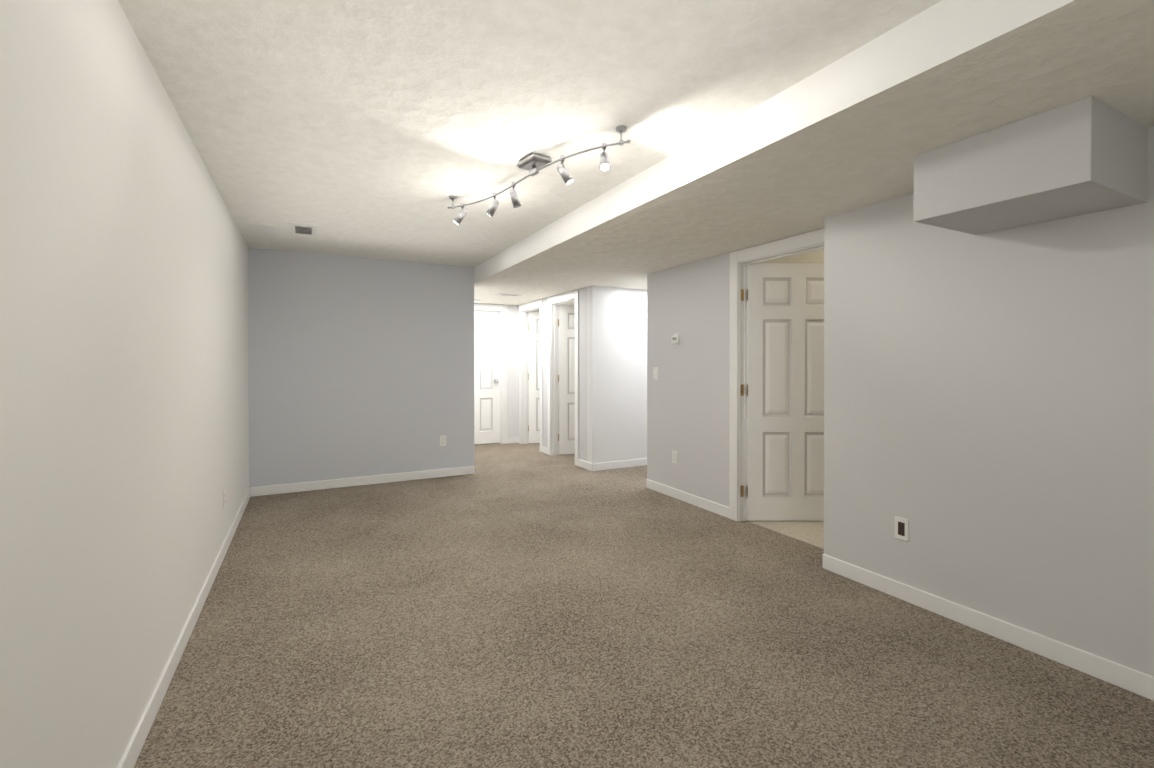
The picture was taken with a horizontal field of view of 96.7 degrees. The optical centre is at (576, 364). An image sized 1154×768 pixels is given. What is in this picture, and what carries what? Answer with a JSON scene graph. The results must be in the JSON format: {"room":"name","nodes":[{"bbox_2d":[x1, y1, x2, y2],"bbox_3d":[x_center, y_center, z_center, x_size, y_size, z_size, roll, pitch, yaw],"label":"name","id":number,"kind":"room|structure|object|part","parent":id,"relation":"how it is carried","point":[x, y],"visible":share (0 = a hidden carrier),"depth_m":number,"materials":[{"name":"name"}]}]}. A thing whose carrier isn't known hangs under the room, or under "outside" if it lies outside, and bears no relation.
{"room":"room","nodes":[
{"label":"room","id":0,"kind":"room"},
{"bbox_2d":[0,0,248,767],"bbox_3d":[-1.469,0.088,1.634,0.120,2.270,7.040,0,0,-28],"label":"wall","id":1,"kind":"structure","parent":0,"point":[124,383],"depth_m":1.35,"materials":[{"name":"white paint"}]},
{"bbox_2d":[117,487,252,767],"bbox_3d":[-1.408,1.181,1.671,0.017,0.085,6.800,0,0,-28],"label":"baseboard","id":2,"kind":"structure","parent":1,"relation":"attached to","point":[133,749],"depth_m":2.01,"materials":[{"name":"white wood"}]},
{"bbox_2d":[223,489,225,508],"bbox_3d":[-2.265,0.866,3.297,0.008,0.114,0.070,0,0,-28],"label":"outlet","id":3,"kind":"object","parent":1,"relation":"attached to","point":[224,498],"visible":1,"depth_m":3.28,"materials":[{"name":"white plastic"}]},
{"bbox_2d":[248,248,473,487],"bbox_3d":[-2.090,0.072,5.214,2.100,2.270,0.120,0,0,-28],"label":"wall","id":4,"kind":"structure","parent":0,"point":[360,367],"depth_m":5.09,"materials":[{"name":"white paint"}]},
{"bbox_2d":[253,466,474,496],"bbox_3d":[-2.045,1.165,5.167,2.070,0.085,0.013,0,0,-28],"label":"baseboard","id":5,"kind":"structure","parent":4,"relation":"attached to","point":[376,479],"depth_m":5.09,"materials":[{"name":"white wood"}]},
{"bbox_2d":[440,435,445,445],"bbox_3d":[-1.434,0.821,5.488,0.070,0.114,0.008,0,0,-28],"label":"outlet","id":6,"kind":"object","parent":4,"relation":"attached to","point":[443,440],"visible":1,"depth_m":5.49,"materials":[{"name":"white plastic"}]},
{"bbox_2d":[480,303,517,437],"bbox_3d":[-1.458,0.152,7.577,1.450,2.090,0.120,0,0,-28],"label":"wall","id":7,"kind":"structure","parent":0,"point":[512,371],"depth_m":7.76,"materials":[{"name":"white paint"}]},
{"bbox_2d":[474,311,499,444],"bbox_3d":[-1.496,0.197,7.585,0.737,1.975,0.178,0,0,-28],"label":"door","id":8,"kind":"structure","parent":7,"relation":"in","point":[486,377],"depth_m":7.65,"materials":[{"name":"white wood"}]},
{"bbox_2d":[474,303,507,443],"bbox_3d":[-1.480,0.154,7.565,0.918,2.085,0.152,0,0,-28],"label":"door frame","id":9,"kind":"structure","parent":7,"relation":"attached to","point":[502,310],"depth_m":7.69,"materials":[{"name":"white wood"}]},
{"bbox_2d":[118,0,941,266],"bbox_3d":[-0.538,-1.109,2.115,2.220,0.120,7.040,0,0,-28],"label":"ceiling","id":10,"kind":"structure","parent":0,"point":[380,129],"depth_m":1.99,"materials":[{"name":"white paint"}]},
{"bbox_2d":[289,223,316,235],"bbox_3d":[-2.153,-1.052,4.036,0.190,0.010,0.330,0,0,-28],"label":"ceiling vent","id":11,"kind":"object","parent":10,"relation":"in","point":[299,229],"visible":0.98,"depth_m":4.02,"materials":[{"name":"white metal"}]},
{"bbox_2d":[447,125,629,224],"bbox_3d":[-0.291,-0.957,2.754,0.486,0.189,1.356,0,0,-28],"label":"track light","id":12,"kind":"object","parent":10,"relation":"attached to","point":[534,164],"visible":1,"depth_m":2.59,"materials":[{"name":"silver metal"}]},
{"bbox_2d":[518,287,586,461],"bbox_3d":[-0.335,0.155,6.866,0.120,2.090,2.180,0,0,-28],"label":"wall","id":13,"kind":"structure","parent":0,"point":[583,374],"depth_m":6.02,"materials":[{"name":"white paint"}]},
{"bbox_2d":[519,299,542,451],"bbox_3d":[-0.611,0.155,7.393,0.152,2.085,0.868,0,0,-28],"label":"door frame","id":14,"kind":"structure","parent":13,"relation":"attached to","point":[525,309],"depth_m":7.68,"materials":[{"name":"white wood"}]},
{"bbox_2d":[528,311,539,442],"bbox_3d":[-0.381,0.197,7.724,0.646,1.975,0.321,0,0,-28],"label":"hall door","id":15,"kind":"structure","parent":13,"relation":"in","point":[534,376],"depth_m":7.69,"materials":[{"name":"white wood"}]},
{"bbox_2d":[548,289,578,465],"bbox_3d":[-0.124,0.159,6.463,0.152,2.085,0.868,0,0,-28],"label":"door frame","id":16,"kind":"structure","parent":13,"relation":"attached to","point":[555,302],"depth_m":6.74,"materials":[{"name":"white wood"}]},
{"bbox_2d":[558,304,574,453],"bbox_3d":[0.102,0.201,6.820,0.662,1.975,0.272,0,0,-28],"label":"hall door","id":17,"kind":"structure","parent":13,"relation":"in","point":[566,379],"depth_m":6.77,"materials":[{"name":"white wood"}]},
{"bbox_2d":[578,459,588,469],"bbox_3d":[0.092,1.162,5.915,0.017,0.085,0.330,0,0,-28],"label":"baseboard","id":18,"kind":"structure","parent":13,"relation":"attached to","point":[581,463],"depth_m":5.93,"materials":[{"name":"white wood"}]},
{"bbox_2d":[587,285,646,463],"bbox_3d":[1.337,0.157,6.443,2.690,2.090,0.120,0,0,-28],"label":"wall","id":19,"kind":"structure","parent":0,"point":[616,373],"depth_m":5.92,"materials":[{"name":"white paint"}]},
{"bbox_2d":[589,458,646,470],"bbox_3d":[1.361,1.160,6.385,2.703,0.085,0.013,0,0,-28],"label":"baseboard","id":20,"kind":"structure","parent":19,"relation":"attached to","point":[635,462],"depth_m":5.91,"materials":[{"name":"white wood"}]},
{"bbox_2d":[134,443,1153,767],"bbox_3d":[0.797,1.263,3.909,6.240,0.100,8.960,0,0,-28],"label":"floor carpet","id":21,"kind":"object","parent":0,"point":[516,605],"visible":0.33,"depth_m":2.16,"materials":[{"name":"brown carpet"}]},
{"bbox_2d":[647,228,822,506],"bbox_3d":[1.227,0.167,4.117,0.120,2.090,2.100,0,0,-28],"label":"wall","id":22,"kind":"structure","parent":0,"point":[688,404],"depth_m":4.45,"materials":[{"name":"white paint"}]},
{"bbox_2d":[653,367,657,379],"bbox_3d":[0.744,0.089,4.891,0.018,0.114,0.070,0,0,-28],"label":"light switch","id":23,"kind":"object","parent":22,"relation":"attached to","point":[655,372],"visible":1,"depth_m":4.89,"materials":[{"name":"white plastic"}]},
{"bbox_2d":[672,450,676,463],"bbox_3d":[0.883,0.840,4.640,0.008,0.114,0.070,0,0,-28],"label":"electrical outlet","id":24,"kind":"object","parent":22,"relation":"attached to","point":[674,456],"visible":1,"depth_m":4.64,"materials":[{"name":"white plastic"}]},
{"bbox_2d":[671,333,678,345],"bbox_3d":[0.885,-0.220,4.614,0.025,0.114,0.090,0,0,-28],"label":"thermostat","id":25,"kind":"object","parent":22,"relation":"attached to","point":[675,339],"visible":0.98,"depth_m":4.61,"materials":[{"name":"white plastic"}]},
{"bbox_2d":[646,479,728,517],"bbox_3d":[0.943,1.168,4.524,0.013,0.085,1.125,0,0,-28],"label":"baseboard","id":26,"kind":"structure","parent":22,"relation":"attached to","point":[722,510],"depth_m":4.45,"materials":[{"name":"white wood"}]},
{"bbox_2d":[729,228,823,521],"bbox_3d":[1.482,0.172,3.630,0.152,2.085,0.958,0,0,-28],"label":"door frame","id":27,"kind":"structure","parent":22,"relation":"attached to","point":[741,260],"depth_m":3.96,"materials":[{"name":"white wood"}]},
{"bbox_2d":[741,263,823,520],"bbox_3d":[1.684,0.213,3.931,0.732,1.975,0.437,0,0,-28],"label":"door","id":28,"kind":"structure","parent":22,"relation":"in","point":[785,391],"depth_m":3.94,"materials":[{"name":"white wood"}]},
{"bbox_3d":[1.275,0.223,3.957,0.032,1.603,0.002,0,0,-28],"label":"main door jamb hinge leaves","id":29,"kind":"part","parent":28,"relation":"part of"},
{"bbox_2d":[746,520,823,548],"bbox_3d":[3.136,1.214,3.191,2.520,0.004,5.280,0,0,-28],"label":"floor","id":30,"kind":"structure","parent":0,"point":[810,532],"depth_m":3.75,"materials":[{"name":"tile"}]},
{"bbox_2d":[474,0,1153,304],"bbox_3d":[1.781,-1.029,4.413,4.020,0.300,8.960,0,0,-28],"label":"ceiling soffit","id":31,"kind":"structure","parent":0,"point":[863,125],"depth_m":1.99,"materials":[{"name":"white paint"}]},
{"bbox_2d":[496,294,519,295],"bbox_3d":[-0.880,-0.883,6.565,0.300,0.010,0.120,0,0,-28],"label":"air vent","id":32,"kind":"object","parent":31,"relation":"attached to","point":[508,294],"visible":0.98,"depth_m":6.54,"materials":[{"name":"white metal"}]},
{"bbox_2d":[914,96,1147,234],"bbox_3d":[1.747,-0.731,2.009,0.490,0.275,0.550,0,0,-28],"label":"box","id":33,"kind":"object","parent":31,"relation":"attached to","point":[1086,155],"visible":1,"depth_m":1.84,"materials":[{"name":"grey paint"}]},
{"bbox_2d":[824,126,1153,676],"bbox_3d":[2.414,0.178,1.623,0.330,2.090,3.420,0,0,-28],"label":"wall","id":34,"kind":"structure","parent":0,"point":[989,416],"depth_m":2.27,"materials":[{"name":"white paint"}]},
{"bbox_2d":[895,516,908,541],"bbox_3d":[1.683,0.854,2.660,0.007,0.114,0.070,0,0,-28],"label":"electrical outlet","id":35,"kind":"object","parent":34,"relation":"attached to","point":[901,528],"visible":1,"depth_m":2.65,"materials":[{"name":"white plastic"}]},
{"bbox_2d":[823,554,1153,700],"bbox_3d":[2.234,1.181,1.601,0.013,0.085,3.300,0,0,-28],"label":"baseboard","id":36,"kind":"structure","parent":34,"relation":"attached to","point":[1101,667],"depth_m":2.25,"materials":[{"name":"white wood"}]}
]}

